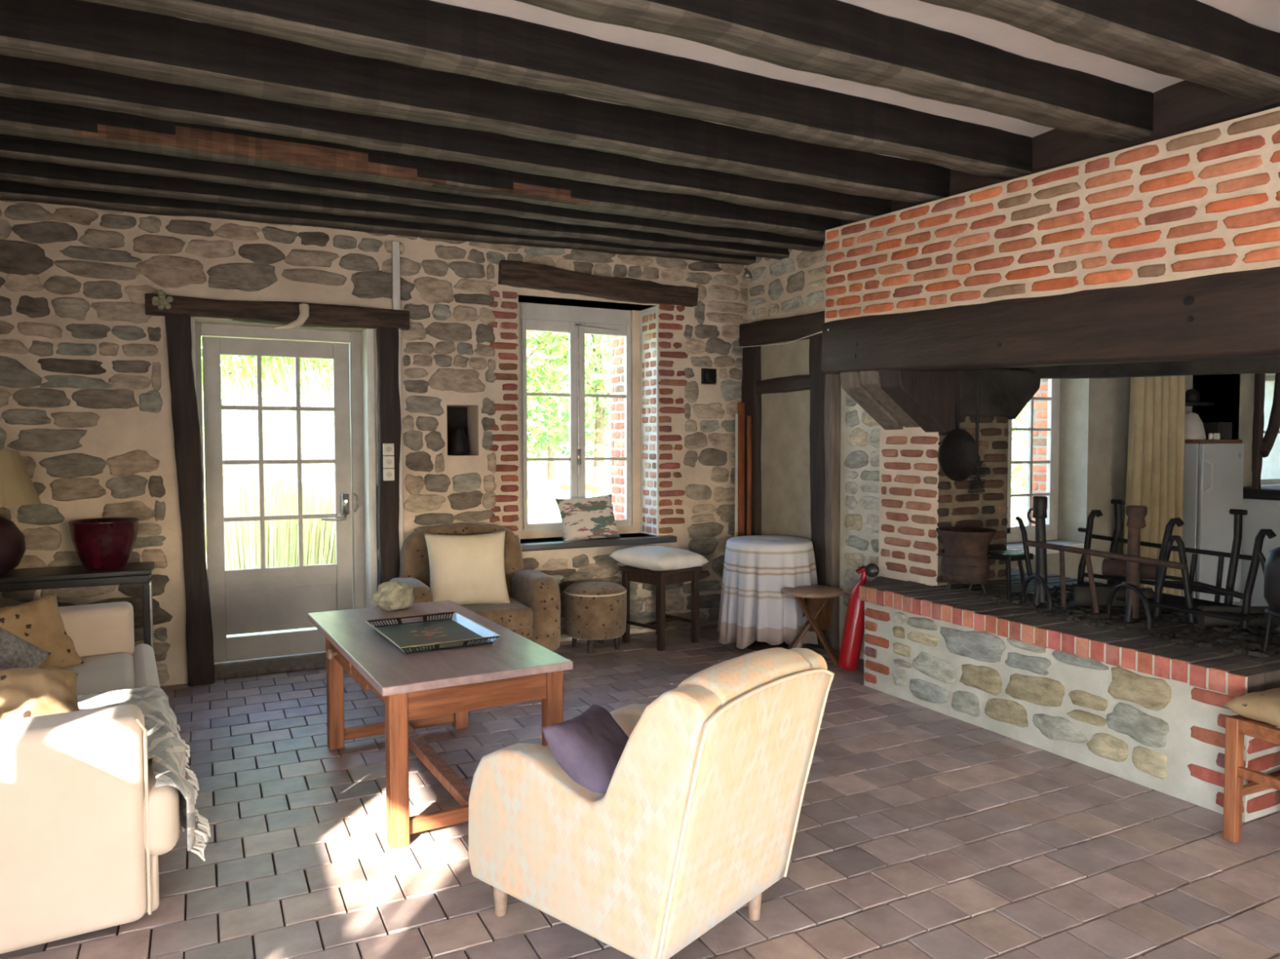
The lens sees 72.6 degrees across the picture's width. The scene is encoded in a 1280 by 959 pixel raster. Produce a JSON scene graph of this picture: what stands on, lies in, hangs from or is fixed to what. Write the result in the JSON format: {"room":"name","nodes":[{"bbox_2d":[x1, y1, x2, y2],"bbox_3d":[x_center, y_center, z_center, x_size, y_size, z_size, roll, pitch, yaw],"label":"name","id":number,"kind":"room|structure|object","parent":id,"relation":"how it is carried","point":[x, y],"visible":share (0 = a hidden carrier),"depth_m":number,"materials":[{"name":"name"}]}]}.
{"room":"traditional dwelling","nodes":[
{"label":"traditional dwelling","id":0,"kind":"room"},
{"bbox_2d":[0,200,747,686],"bbox_3d":[-1.639,-0.292,6.210,5.919,3.000,0.725,-1,3,-27],"label":"wall","id":1,"kind":"structure","parent":0,"point":[86,395],"depth_m":5.67,"materials":[{"name":"stone"}]},
{"bbox_2d":[144,293,409,329],"bbox_3d":[-2.239,-1.046,5.489,1.530,0.139,0.176,-1,3,-27],"label":"lintel","id":2,"kind":"object","parent":1,"relation":"attached to","point":[277,313],"visible":0.91,"depth_m":5.42,"materials":[{"name":"brown wood"}]},
{"bbox_2d":[151,289,173,309],"bbox_3d":[-2.799,-1.054,5.104,0.114,0.116,0.057,-1,3,-27],"label":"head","id":3,"kind":"object","parent":2,"relation":"attached to","point":[160,301],"visible":1,"depth_m":5.09},
{"bbox_2d":[273,303,309,329],"bbox_3d":[-2.171,-1.014,5.420,0.210,0.170,0.082,-1,3,-27],"label":"horn","id":4,"kind":"object","parent":2,"relation":"attached to","point":[304,314],"visible":1,"depth_m":5.41,"materials":[{"name":"beige"}]},
{"bbox_2d":[194,322,364,679],"bbox_3d":[-2.315,0.115,5.701,1.120,2.230,0.350,-1,3,-27],"label":"door","id":5,"kind":"structure","parent":1,"relation":"in","point":[262,599],"depth_m":5.79,"materials":[{"name":"grey paint"}]},
{"bbox_2d":[191,318,377,608],"bbox_3d":[-2.304,0.116,5.685,1.095,2.230,0.230,-1,3,-27],"label":"trim","id":6,"kind":"structure","parent":1,"relation":"attached to","point":[367,341],"depth_m":5.82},
{"bbox_2d":[391,240,403,559],"bbox_3d":[-1.614,-0.176,5.812,0.047,2.800,0.035,-1,3,-27],"label":"cable trunking","id":7,"kind":"object","parent":1,"relation":"attached to","point":[395,244],"visible":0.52,"depth_m":5.77,"materials":[{"name":"white paint"}]},
{"bbox_2d":[448,426,468,455],"bbox_3d":[-1.278,-0.270,6.138,0.140,0.200,0.140,-1,3,-27],"label":"jug","id":8,"kind":"object","parent":1,"relation":"in","point":[459,446],"visible":0.91,"depth_m":6.09,"materials":[{"name":"black ceramic"}]},
{"bbox_2d":[518,302,631,531],"bbox_3d":[-0.478,-0.472,6.771,1.065,1.730,0.118,-1,3,-27],"label":"window","id":9,"kind":"structure","parent":1,"relation":"in","point":[575,321],"depth_m":6.72,"materials":[{"name":"white paint"}]},
{"bbox_2d":[518,294,654,311],"bbox_3d":[-0.433,-1.350,6.571,1.120,0.040,0.295,-1,3,-27],"label":"trim","id":10,"kind":"structure","parent":1,"relation":"attached to","point":[591,303],"depth_m":6.56,"materials":[{"name":"brown wood"}]},
{"bbox_2d":[497,259,698,306],"bbox_3d":[-0.279,-1.439,6.444,1.583,0.213,0.154,-1,3,-26],"label":"lintel","id":11,"kind":"object","parent":1,"relation":"attached to","point":[511,273],"visible":1,"depth_m":6.35,"materials":[{"name":"brown wood"}]},
{"bbox_2d":[520,533,676,551],"bbox_3d":[-0.381,0.468,6.603,1.290,0.045,0.410,-1,3,-27],"label":"window sill","id":12,"kind":"structure","parent":1,"relation":"attached to","point":[633,540],"depth_m":6.43,"materials":[{"name":"paint"}]},
{"bbox_2d":[555,493,620,541],"bbox_3d":[-0.393,0.292,6.563,0.476,0.352,0.214,-1,2,-23],"label":"cushion","id":13,"kind":"object","parent":12,"relation":"on","point":[588,517],"visible":0.98,"depth_m":6.50,"materials":[{"name":"multicoloured fabric"}]},
{"bbox_2d":[701,368,716,383],"bbox_3d":[0.546,-0.823,6.918,0.130,0.115,0.095,-1,3,-27],"label":"box","id":14,"kind":"object","parent":1,"relation":"attached to","point":[708,375],"visible":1,"depth_m":6.88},
{"bbox_2d":[226,455,1027,637],"bbox_3d":[-19.266,-0.790,60.337,100.000,0.100,114.940,-1,3,-27],"label":"lawn","id":15,"kind":"structure","parent":0,"point":[542,493],"depth_m":29.08,"materials":[{"name":"green plant"}]},
{"bbox_2d":[200,336,333,460],"bbox_3d":[-10.265,-4.527,22.103,7.651,10.259,9.001,0,2,-9],"label":"tree","id":16,"kind":"object","parent":15,"relation":"on","point":[251,361],"visible":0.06,"depth_m":23.24,"materials":[{"name":"green plant"}]},
{"bbox_2d":[202,356,333,447],"bbox_3d":[-11.580,-6.907,30.855,9.922,14.325,11.508,0,2,1],"label":"tree","id":17,"kind":"object","parent":15,"relation":"on","point":[293,370],"visible":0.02,"depth_m":31.97,"materials":[{"name":"green plant"}]},
{"bbox_2d":[202,356,336,570],"bbox_3d":[-3.789,-0.035,8.838,4.092,2.389,4.054,1,2,23],"label":"pampas grass","id":18,"kind":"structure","parent":15,"relation":"on","point":[240,482],"depth_m":7.94,"materials":[{"name":"plant"}]},
{"bbox_2d":[202,358,542,530],"bbox_3d":[-3.318,-0.248,10.504,4.348,2.680,4.453,1,3,32],"label":"tree","id":19,"kind":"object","parent":15,"relation":"on","point":[270,428],"depth_m":9.38,"materials":[{"name":"plant"}]},
{"bbox_2d":[222,333,595,455],"bbox_3d":[-8.589,-6.243,26.838,15.650,13.304,10.811,1,2,19],"label":"tree","id":20,"kind":"object","parent":15,"relation":"on","point":[558,344],"visible":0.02,"depth_m":27.92,"materials":[{"name":"green plant"}]},
{"bbox_2d":[526,330,609,465],"bbox_3d":[-4.463,-5.281,22.616,11.170,11.698,8.672,0,2,3],"label":"tree","id":21,"kind":"object","parent":15,"relation":"on","point":[543,355],"visible":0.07,"depth_m":21.54,"materials":[{"name":"green plant"}]},
{"bbox_2d":[526,331,610,497],"bbox_3d":[-1.955,-4.475,23.439,9.761,10.013,10.357,-1,3,-27],"label":"tree","id":22,"kind":"object","parent":15,"relation":"on","point":[600,413],"visible":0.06,"depth_m":23.89,"materials":[{"name":"green plant"}]},
{"bbox_2d":[526,330,610,479],"bbox_3d":[-4.666,-6.928,35.685,13.095,13.956,18.798,0,2,8],"label":"tree","id":23,"kind":"object","parent":15,"relation":"on","point":[550,464],"visible":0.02,"depth_m":36.14,"materials":[{"name":"green plant"}]},
{"bbox_2d":[1011,404,1028,507],"bbox_3d":[5.319,-1.741,14.919,5.706,5.199,7.350,-1,2,-17],"label":"tree","id":24,"kind":"object","parent":15,"relation":"on","point":[1022,420],"visible":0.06,"depth_m":13.62,"materials":[{"name":"green plant"}]},
{"bbox_2d":[0,624,1279,958],"bbox_3d":[3.264,1.418,3.140,11.800,0.203,10.760,-1,3,-27],"label":"floor","id":25,"kind":"structure","parent":0,"point":[922,833],"depth_m":3.09,"materials":[{"name":"tile"}]},
{"bbox_2d":[0,561,154,648],"bbox_3d":[-3.277,0.887,4.785,1.065,0.765,0.390,-1,3,-27],"label":"console table","id":26,"kind":"object","parent":25,"relation":"on","point":[71,576],"visible":0.67,"depth_m":4.76,"materials":[{"name":"black paint"}]},
{"bbox_2d":[0,450,40,575],"bbox_3d":[-3.489,0.179,4.634,0.506,0.661,0.505,-1,3,-27],"label":"table lamp","id":27,"kind":"object","parent":26,"relation":"on","point":[17,488],"visible":1,"depth_m":4.60,"materials":[{"name":"fabric"}]},
{"bbox_2d":[67,517,138,569],"bbox_3d":[-3.020,0.362,4.912,0.344,0.270,0.344,-1,3,-27],"label":"flower pot","id":28,"kind":"object","parent":26,"relation":"on","point":[104,543],"visible":1,"depth_m":4.80,"materials":[{"name":"ceramic"}]},
{"bbox_2d":[0,601,179,954],"bbox_3d":[-2.459,0.904,3.354,1.090,0.800,2.310,-1,3,-31],"label":"sofa","id":29,"kind":"object","parent":25,"relation":"on","point":[86,825],"visible":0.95,"depth_m":2.54,"materials":[{"name":"beige fabric"}]},
{"bbox_2d":[0,626,51,670],"bbox_3d":[-2.480,0.711,3.177,0.302,0.615,0.628,0,2,-3],"label":"cushion","id":30,"kind":"object","parent":29,"relation":"on","point":[15,652],"visible":0.56,"depth_m":3.32,"materials":[{"name":"grey fabric"}]},
{"bbox_2d":[0,594,84,669],"bbox_3d":[-2.825,0.739,3.951,0.306,0.377,0.462,2,3,42],"label":"cushion","id":31,"kind":"object","parent":29,"relation":"on","point":[39,623],"visible":0.56,"depth_m":3.96,"materials":[{"name":"yellow fabric"}]},
{"bbox_2d":[63,653,135,694],"bbox_3d":[-2.433,0.991,3.373,0.850,0.185,1.880,-1,3,-31],"label":"seat cushion","id":32,"kind":"object","parent":29,"relation":"on","point":[100,672],"depth_m":3.97,"materials":[{"name":"beige fabric"}]},
{"bbox_2d":[76,685,210,861],"bbox_3d":[-1.954,1.029,3.009,0.757,0.280,1.256,-1,3,-31],"label":"throw blanket","id":33,"kind":"object","parent":29,"relation":"on","point":[167,751],"visible":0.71,"depth_m":3.05,"materials":[{"name":"white fabric"}]},
{"bbox_2d":[0,666,79,721],"bbox_3d":[-2.060,0.769,2.789,0.510,0.300,0.384,-2,3,-42],"label":"cushion","id":34,"kind":"object","parent":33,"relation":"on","point":[28,692],"visible":0.52,"depth_m":2.83,"materials":[{"name":"yellow fabric"}]},
{"bbox_2d":[164,313,214,686],"bbox_3d":[-2.729,0.130,5.284,0.222,2.240,0.140,-1,3,-27],"label":"post","id":35,"kind":"object","parent":25,"relation":"on","point":[185,420],"visible":1,"depth_m":5.24,"materials":[{"name":"brown wood"}]},
{"bbox_2d":[376,326,401,591],"bbox_3d":[-1.682,0.107,5.817,0.159,2.237,0.144,-1,3,-27],"label":"post","id":36,"kind":"object","parent":25,"relation":"on","point":[389,427],"visible":0.74,"depth_m":5.75,"materials":[{"name":"brown wood"}]},
{"bbox_2d":[382,443,394,480],"bbox_3d":[-1.659,-0.116,5.742,0.068,0.245,0.054,-1,3,-27],"label":"light switch","id":37,"kind":"object","parent":36,"relation":"attached to","point":[388,448],"visible":1,"depth_m":5.72,"materials":[{"name":"beige plastic"}]},
{"bbox_2d":[307,600,573,848],"bbox_3d":[-0.984,0.998,3.946,0.757,0.598,1.585,-1,3,-30],"label":"coffee table","id":38,"kind":"object","parent":25,"relation":"on","point":[426,689],"visible":0.85,"depth_m":3.42,"materials":[{"name":"brown wood"}]},
{"bbox_2d":[369,581,414,610],"bbox_3d":[-1.297,0.604,4.547,0.223,0.143,0.184,-1,3,-27],"label":"stone","id":39,"kind":"object","parent":38,"relation":"on","point":[390,595],"visible":1,"depth_m":4.49,"materials":[{"name":"beige stone"}]},
{"bbox_2d":[364,611,502,653],"bbox_3d":[-0.938,0.680,3.897,0.438,0.037,0.636,-1,3,-30],"label":"serving tray","id":40,"kind":"object","parent":38,"relation":"on","point":[457,631],"visible":1,"depth_m":3.92,"materials":[{"name":"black metal"}]},
{"bbox_2d":[389,523,560,651],"bbox_3d":[-1.098,0.768,5.694,1.000,0.920,0.714,-1,2,-25],"label":"armchair","id":41,"kind":"object","parent":25,"relation":"on","point":[533,612],"visible":0.46,"depth_m":5.62,"materials":[{"name":"brown fabric"}]},
{"bbox_2d":[423,530,510,604],"bbox_3d":[-1.113,0.581,5.626,0.547,0.490,0.225,-1,2,-24],"label":"cushion","id":42,"kind":"object","parent":41,"relation":"on","point":[469,569],"visible":1,"depth_m":5.56,"materials":[{"name":"beige fabric"}]},
{"bbox_2d":[459,597,533,629],"bbox_3d":[-1.061,0.876,5.619,0.640,0.130,0.500,-1,2,-25],"label":"seat cushion","id":43,"kind":"object","parent":41,"relation":"on","point":[517,614],"depth_m":5.50,"materials":[{"name":"brown fabric"}]},
{"bbox_2d":[564,581,626,653],"bbox_3d":[-0.318,0.972,6.222,0.452,0.471,0.452,-1,3,-27],"label":"pouf","id":44,"kind":"object","parent":25,"relation":"on","point":[593,610],"visible":1,"depth_m":6.04,"materials":[{"name":"brown fabric"}]},
{"bbox_2d":[468,647,834,958],"bbox_3d":[0.017,0.909,2.616,0.923,0.877,0.630,2,3,41],"label":"armchair","id":45,"kind":"object","parent":25,"relation":"on","point":[697,816],"visible":0.97,"depth_m":2.33,"materials":[{"name":"fabric"}]},
{"bbox_2d":[542,704,629,793],"bbox_3d":[-0.112,0.824,2.572,0.244,0.270,0.376,1,2,22],"label":"cushion","id":46,"kind":"object","parent":45,"relation":"on","point":[589,746],"visible":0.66,"depth_m":2.46,"materials":[{"name":"purple fabric"}]},
{"bbox_2d":[618,565,702,651],"bbox_3d":[0.151,0.918,6.390,0.440,0.560,0.440,-2,3,-45],"label":"stool","id":47,"kind":"object","parent":25,"relation":"on","point":[660,579],"visible":0.87,"depth_m":6.30,"materials":[{"name":"brown wood"}]},
{"bbox_2d":[608,546,709,570],"bbox_3d":[0.145,0.576,6.374,0.479,0.175,0.600,2,3,39],"label":"pillow","id":48,"kind":"object","parent":47,"relation":"on","point":[650,557],"visible":0.96,"depth_m":6.20,"materials":[{"name":"white fabric"}]},
{"bbox_2d":[734,413,737,532],"bbox_3d":[0.756,0.329,6.836,0.022,1.701,0.318,0,2,7],"label":"pole","id":49,"kind":"object","parent":25,"relation":"on","point":[736,415],"visible":0.54,"depth_m":6.88,"materials":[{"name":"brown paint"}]},
{"bbox_2d":[737,402,744,536],"bbox_3d":[0.798,0.282,6.883,0.056,1.791,0.306,0,2,7],"label":"ski","id":50,"kind":"object","parent":25,"relation":"on","point":[740,405],"visible":0.56,"depth_m":6.91,"materials":[{"name":"brown wood"}]},
{"bbox_2d":[746,416,751,535],"bbox_3d":[0.859,0.338,6.855,0.035,1.681,0.234,0,2,7],"label":"ski","id":51,"kind":"object","parent":25,"relation":"on","point":[748,418],"visible":0.58,"depth_m":6.88,"materials":[{"name":"brown wood"}]},
{"bbox_2d":[746,640,789,651],"bbox_3d":[0.925,0.820,6.239,0.580,0.765,0.580,-1,3,-27],"label":"side table","id":52,"kind":"object","parent":25,"relation":"on","point":[756,646],"visible":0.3,"depth_m":6.13,"materials":[{"name":"brown wood"}]},
{"bbox_2d":[717,535,817,648],"bbox_3d":[0.927,0.798,6.239,0.761,0.740,0.784,-1,3,-27],"label":"tablecloth","id":53,"kind":"object","parent":52,"relation":"on","point":[753,606],"visible":0.89,"depth_m":5.97,"materials":[{"name":"fabric"}]},
{"bbox_2d":[782,584,844,667],"bbox_3d":[1.173,0.976,5.868,0.429,0.480,0.409,1,3,27],"label":"stool","id":54,"kind":"object","parent":25,"relation":"on","point":[817,604],"visible":0.81,"depth_m":5.80,"materials":[{"name":"brown wood"}]},
{"bbox_2d":[837,563,879,670],"bbox_3d":[1.384,0.876,5.547,0.202,0.722,0.311,0,2,1],"label":"fire extinguisher","id":55,"kind":"object","parent":25,"relation":"on","point":[854,627],"visible":0.91,"depth_m":5.59,"materials":[{"name":"red metal"}]},
{"bbox_2d":[821,102,1279,822],"bbox_3d":[2.698,-0.191,4.041,1.435,2.950,4.087,-1,3,-27],"label":"fireplace","id":56,"kind":"object","parent":25,"relation":"on","point":[1161,257],"depth_m":4.15,"materials":[{"name":"brick"}]},
{"bbox_2d":[937,387,977,481],"bbox_3d":[1.868,-0.266,5.145,0.310,0.556,0.056,-1,3,-27],"label":"frying pan","id":57,"kind":"object","parent":56,"relation":"hanging from","point":[958,449],"visible":1,"depth_m":5.17,"materials":[{"name":"black metal"}]},
{"bbox_2d":[935,526,996,593],"bbox_3d":[1.890,0.474,5.055,0.330,0.368,0.330,-1,3,-27],"label":"pot","id":58,"kind":"object","parent":56,"relation":"on","point":[965,561],"visible":1,"depth_m":4.95,"materials":[{"name":"metal"}]},
{"bbox_2d":[967,375,985,496],"bbox_3d":[2.027,-0.261,5.228,0.145,0.720,0.022,-1,3,-27],"label":"strainer","id":59,"kind":"object","parent":56,"relation":"hanging from","point":[977,481],"visible":0.99,"depth_m":5.22,"materials":[{"name":"black metal"}]},
{"bbox_2d":[967,461,985,496],"bbox_3d":[2.029,-0.007,5.236,0.145,0.212,0.016,-1,3,-27],"label":"basket","id":60,"kind":"object","parent":59,"relation":"on","point":[977,481],"depth_m":5.23,"materials":[{"name":"metal"}]},
{"bbox_2d":[967,515,1033,598],"bbox_3d":[2.120,0.434,5.012,0.312,0.457,0.327,-1,3,-27],"label":"trivet","id":61,"kind":"object","parent":56,"relation":"on","point":[1008,556],"visible":0.8,"depth_m":4.92,"materials":[{"name":"black metal"}]},
{"bbox_2d":[1021,496,1187,630],"bbox_3d":[2.250,0.408,4.315,0.146,0.616,0.881,-1,3,-29],"label":"andiron","id":62,"kind":"object","parent":56,"relation":"on","point":[1136,514],"visible":0.93,"depth_m":4.29,"materials":[{"name":"black metal"}]},
{"bbox_2d":[978,586,1279,657],"bbox_3d":[2.526,0.681,4.354,0.834,0.051,1.475,-1,3,-27],"label":"ash","id":63,"kind":"object","parent":56,"relation":"in","point":[1247,635],"visible":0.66,"depth_m":4.09,"materials":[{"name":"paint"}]},
{"bbox_2d":[1073,586,1154,607],"bbox_3d":[2.432,0.603,4.476,0.356,0.110,0.100,1,2,18],"label":"log","id":64,"kind":"object","parent":63,"relation":"on","point":[1082,595],"visible":0.59,"depth_m":4.46,"materials":[{"name":"wood"}]},
{"bbox_2d":[1196,606,1279,626],"bbox_3d":[2.803,0.638,4.076,0.323,0.100,0.090,0,2,12],"label":"log","id":65,"kind":"object","parent":63,"relation":"on","point":[1202,620],"visible":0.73,"depth_m":4.05,"materials":[{"name":"wood"}]},
{"bbox_2d":[1102,559,1166,580],"bbox_3d":[2.554,0.467,4.505,0.279,0.090,0.090,2,3,42],"label":"log","id":66,"kind":"object","parent":56,"relation":"on","point":[1110,567],"visible":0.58,"depth_m":4.51,"materials":[{"name":"wood"}]},
{"bbox_2d":[1257,546,1279,652],"bbox_3d":[2.651,0.492,3.495,0.237,0.461,0.238,1,2,18],"label":"kettle","id":67,"kind":"object","parent":56,"relation":"on","point":[1270,566],"visible":1,"depth_m":3.50,"materials":[{"name":"black metal"}]},
{"bbox_2d":[1182,440,1244,604],"bbox_3d":[4.886,0.378,7.694,0.620,1.455,0.588,-1,3,-27],"label":"fridge","id":68,"kind":"object","parent":25,"relation":"on","point":[1213,469],"visible":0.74,"depth_m":7.42,"materials":[{"name":"white metal"}]},
{"bbox_2d":[1184,412,1205,439],"bbox_3d":[4.780,-0.463,7.556,0.230,0.235,0.230,-1,3,-27],"label":"bag","id":69,"kind":"object","parent":68,"relation":"on","point":[1194,428],"visible":0.77,"depth_m":7.47,"materials":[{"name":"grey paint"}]},
{"bbox_2d":[1203,422,1231,439],"bbox_3d":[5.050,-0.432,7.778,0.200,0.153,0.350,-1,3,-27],"label":"microwave","id":70,"kind":"object","parent":68,"relation":"on","point":[1224,428],"visible":0.48,"depth_m":7.63,"materials":[{"name":"black metal"}]},
{"bbox_2d":[1222,715,1279,843],"bbox_3d":[2.444,0.849,3.061,0.464,0.950,0.504,-1,2,-24],"label":"chair","id":71,"kind":"object","parent":25,"relation":"on","point":[1237,726],"visible":0.95,"depth_m":3.16,"materials":[{"name":"brown wood"}]},
{"bbox_2d":[1222,688,1279,727],"bbox_3d":[2.458,0.829,3.068,0.500,0.107,0.490,-1,2,-24],"label":"seat pad","id":72,"kind":"object","parent":71,"relation":"on","point":[1261,706],"visible":1,"depth_m":3.11,"materials":[{"name":"beige fabric"}]},
{"bbox_2d":[1234,484,1279,606],"bbox_3d":[6.007,0.596,7.881,1.520,1.060,0.600,-1,3,-27],"label":"cabinet","id":73,"kind":"object","parent":25,"relation":"on","point":[1262,505],"depth_m":7.54,"materials":[{"name":"white wood"}]},
{"bbox_2d":[1251,373,1265,488],"bbox_3d":[5.329,-0.688,7.488,0.090,1.541,0.060,-1,3,-27],"label":"post","id":74,"kind":"object","parent":73,"relation":"on","point":[1260,379],"visible":0.62,"depth_m":7.48,"materials":[{"name":"brown wood"}]},
{"bbox_2d":[1260,373,1279,457],"bbox_3d":[5.482,-0.727,7.531,0.369,1.073,0.090,-1,3,-27],"label":"brace","id":75,"kind":"object","parent":74,"relation":"attached to","point":[1273,426],"visible":0.86,"depth_m":7.52,"materials":[{"name":"brown wood"}]},
{"bbox_2d":[1243,484,1279,499],"bbox_3d":[6.006,0.106,7.862,1.520,0.080,0.600,-1,3,-27],"label":"countertop","id":76,"kind":"structure","parent":73,"relation":"on","point":[1266,491],"depth_m":7.51,"materials":[{"name":"black wood"}]},
{"bbox_2d":[177,0,1279,159],"bbox_3d":[0.796,-1.647,1.292,5.950,0.115,10.300,-1,3,-27],"label":"ceiling","id":77,"kind":"structure","parent":0,"point":[1265,14],"depth_m":3.34,"materials":[{"name":"paint"}]},
{"bbox_2d":[0,180,755,265],"bbox_3d":[-1.522,-1.719,5.749,5.434,0.290,0.160,-1,3,-27],"label":"joist","id":78,"kind":"object","parent":77,"relation":"attached to","point":[9,190],"visible":0.44,"depth_m":5.44,"materials":[{"name":"brown wood"}]},
{"bbox_2d":[0,157,789,259],"bbox_3d":[-1.330,-1.686,5.369,5.432,0.256,0.132,-1,3,-27],"label":"joist","id":79,"kind":"object","parent":77,"relation":"attached to","point":[38,173],"visible":0.54,"depth_m":5.08,"materials":[{"name":"brown wood"}]},
{"bbox_2d":[0,133,824,251],"bbox_3d":[-1.137,-1.658,4.987,5.431,0.221,0.104,-1,3,-27],"label":"joist","id":80,"kind":"object","parent":77,"relation":"attached to","point":[15,147],"visible":0.52,"depth_m":4.70,"materials":[{"name":"brown wood"}]},
{"bbox_2d":[0,96,841,241],"bbox_3d":[-0.940,-1.626,4.599,5.430,0.203,0.178,-1,3,-27],"label":"joist","id":81,"kind":"object","parent":77,"relation":"attached to","point":[35,119],"visible":0.58,"depth_m":4.33,"materials":[{"name":"brown wood"}]},
{"bbox_2d":[0,54,891,221],"bbox_3d":[-0.831,-1.606,4.117,5.190,0.202,0.121,-1,3,-27],"label":"joist","id":82,"kind":"object","parent":77,"relation":"attached to","point":[24,78],"visible":0.58,"depth_m":3.95,"materials":[{"name":"brown wood"}]},
{"bbox_2d":[0,0,951,204],"bbox_3d":[-0.630,-1.591,3.720,5.190,0.202,0.157,-1,3,-27],"label":"joist","id":83,"kind":"object","parent":77,"relation":"attached to","point":[140,44],"visible":0.91,"depth_m":3.51,"materials":[{"name":"brown wood"}]},
{"bbox_2d":[80,0,1032,180],"bbox_3d":[-0.386,-1.573,3.238,5.190,0.202,0.148,-1,3,-27],"label":"joist","id":84,"kind":"object","parent":77,"relation":"attached to","point":[428,34],"visible":1,"depth_m":3.30,"materials":[{"name":"brown wood"}]},
{"bbox_2d":[515,0,1153,144],"bbox_3d":[-0.112,-1.551,2.696,5.190,0.205,0.178,-1,3,-27],"label":"joist","id":85,"kind":"object","parent":77,"relation":"attached to","point":[833,38],"visible":1,"depth_m":3.14,"materials":[{"name":"brown wood"}]},
{"bbox_2d":[841,80,1279,226],"bbox_3d":[3.382,-1.503,1.960,0.410,0.333,8.451,-1,3,-27],"label":"ceiling beam","id":86,"kind":"structure","parent":77,"relation":"attached to","point":[1183,106],"depth_m":3.79,"materials":[{"name":"brown wood"}]},
{"bbox_2d":[919,0,1279,102],"bbox_3d":[0.138,-1.534,2.202,5.190,0.200,0.183,-1,3,-27],"label":"joist","id":87,"kind":"object","parent":77,"relation":"attached to","point":[1193,41],"visible":1,"depth_m":2.98,"materials":[{"name":"brown wood"}]},
{"bbox_2d":[746,241,879,659],"bbox_3d":[1.365,-0.307,6.424,0.324,3.000,1.650,-1,3,-27],"label":"wall","id":88,"kind":"structure","parent":0,"point":[793,286],"depth_m":6.44,"materials":[{"name":"stone"}]},
{"bbox_2d":[741,345,761,536],"bbox_3d":[0.909,0.042,7.003,0.114,2.261,0.223,-1,3,-27],"label":"trim","id":89,"kind":"structure","parent":88,"relation":"attached to","point":[751,357],"depth_m":6.91,"materials":[{"name":"brown wood"}]},
{"bbox_2d":[738,311,824,346],"bbox_3d":[1.188,-1.112,6.377,0.136,0.232,1.546,-1,3,-26],"label":"trim","id":90,"kind":"structure","parent":88,"relation":"attached to","point":[762,332],"depth_m":6.52,"materials":[{"name":"brown wood"}]},
{"bbox_2d":[755,374,809,394],"bbox_3d":[1.103,-0.715,6.574,0.095,0.117,0.701,-1,3,-27],"label":"trim","id":91,"kind":"structure","parent":88,"relation":"attached to","point":[794,383],"depth_m":6.53,"materials":[{"name":"brown wood"}]},
{"bbox_2d":[808,334,825,649],"bbox_3d":[1.305,0.082,6.215,0.122,2.242,0.200,-1,3,-27],"label":"wooden post","id":92,"kind":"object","parent":88,"relation":"attached to","point":[817,468],"depth_m":6.17,"materials":[{"name":"brown wood"}]},
{"bbox_2d":[823,373,840,652],"bbox_3d":[1.358,0.097,6.090,0.118,2.220,0.102,-1,3,-27],"label":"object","id":93,"kind":"structure","parent":88,"relation":"attached to","point":[832,418],"depth_m":6.05,"materials":[{"name":"grey wood"}]},
{"bbox_2d":[1006,373,1279,585],"bbox_3d":[4.266,-0.360,7.603,5.920,3.000,0.540,-1,3,-27],"label":"wall","id":94,"kind":"structure","parent":0,"point":[1094,413],"depth_m":7.12,"materials":[{"name":"paint"}]},
{"bbox_2d":[1006,378,1060,543],"bbox_3d":[2.922,-0.261,6.947,1.185,1.540,0.085,-1,3,-27],"label":"window","id":95,"kind":"structure","parent":94,"relation":"in","point":[1014,535],"depth_m":7.11,"materials":[{"name":"white paint"}]},
{"bbox_2d":[1006,543,1084,555],"bbox_3d":[2.972,0.544,6.888,1.190,0.055,0.410,-1,3,-27],"label":"trim","id":96,"kind":"structure","parent":94,"relation":"attached to","point":[1032,550],"depth_m":6.76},
{"bbox_2d":[1122,375,1185,596],"bbox_3d":[4.203,-0.049,7.054,0.900,2.322,0.120,-1,3,-27],"label":"curtain","id":97,"kind":"object","parent":94,"relation":"hanging from","point":[1157,411],"visible":0.55,"depth_m":6.99,"materials":[{"name":"beige fabric"}]},
{"bbox_2d":[1185,401,1213,406],"bbox_3d":[4.835,-0.684,7.850,0.830,0.025,0.190,-1,3,-27],"label":"wall shelf","id":98,"kind":"object","parent":94,"relation":"attached to","point":[1187,403],"visible":0.49,"depth_m":7.89,"materials":[{"name":"brown wood"}]},
{"bbox_2d":[1185,389,1200,402],"bbox_3d":[5.042,-0.765,7.957,0.140,0.125,0.140,-1,3,-27],"label":"pot","id":99,"kind":"object","parent":98,"relation":"on","point":[1191,395],"visible":0.75,"depth_m":7.91,"materials":[{"name":"black metal"}]},
{"bbox_2d":[1260,375,1279,484],"bbox_3d":[6.031,-0.475,8.385,0.860,1.040,0.050,-1,3,-27],"label":"window","id":100,"kind":"structure","parent":94,"relation":"in","point":[1268,378],"depth_m":8.38,"materials":[{"name":"white paint"}]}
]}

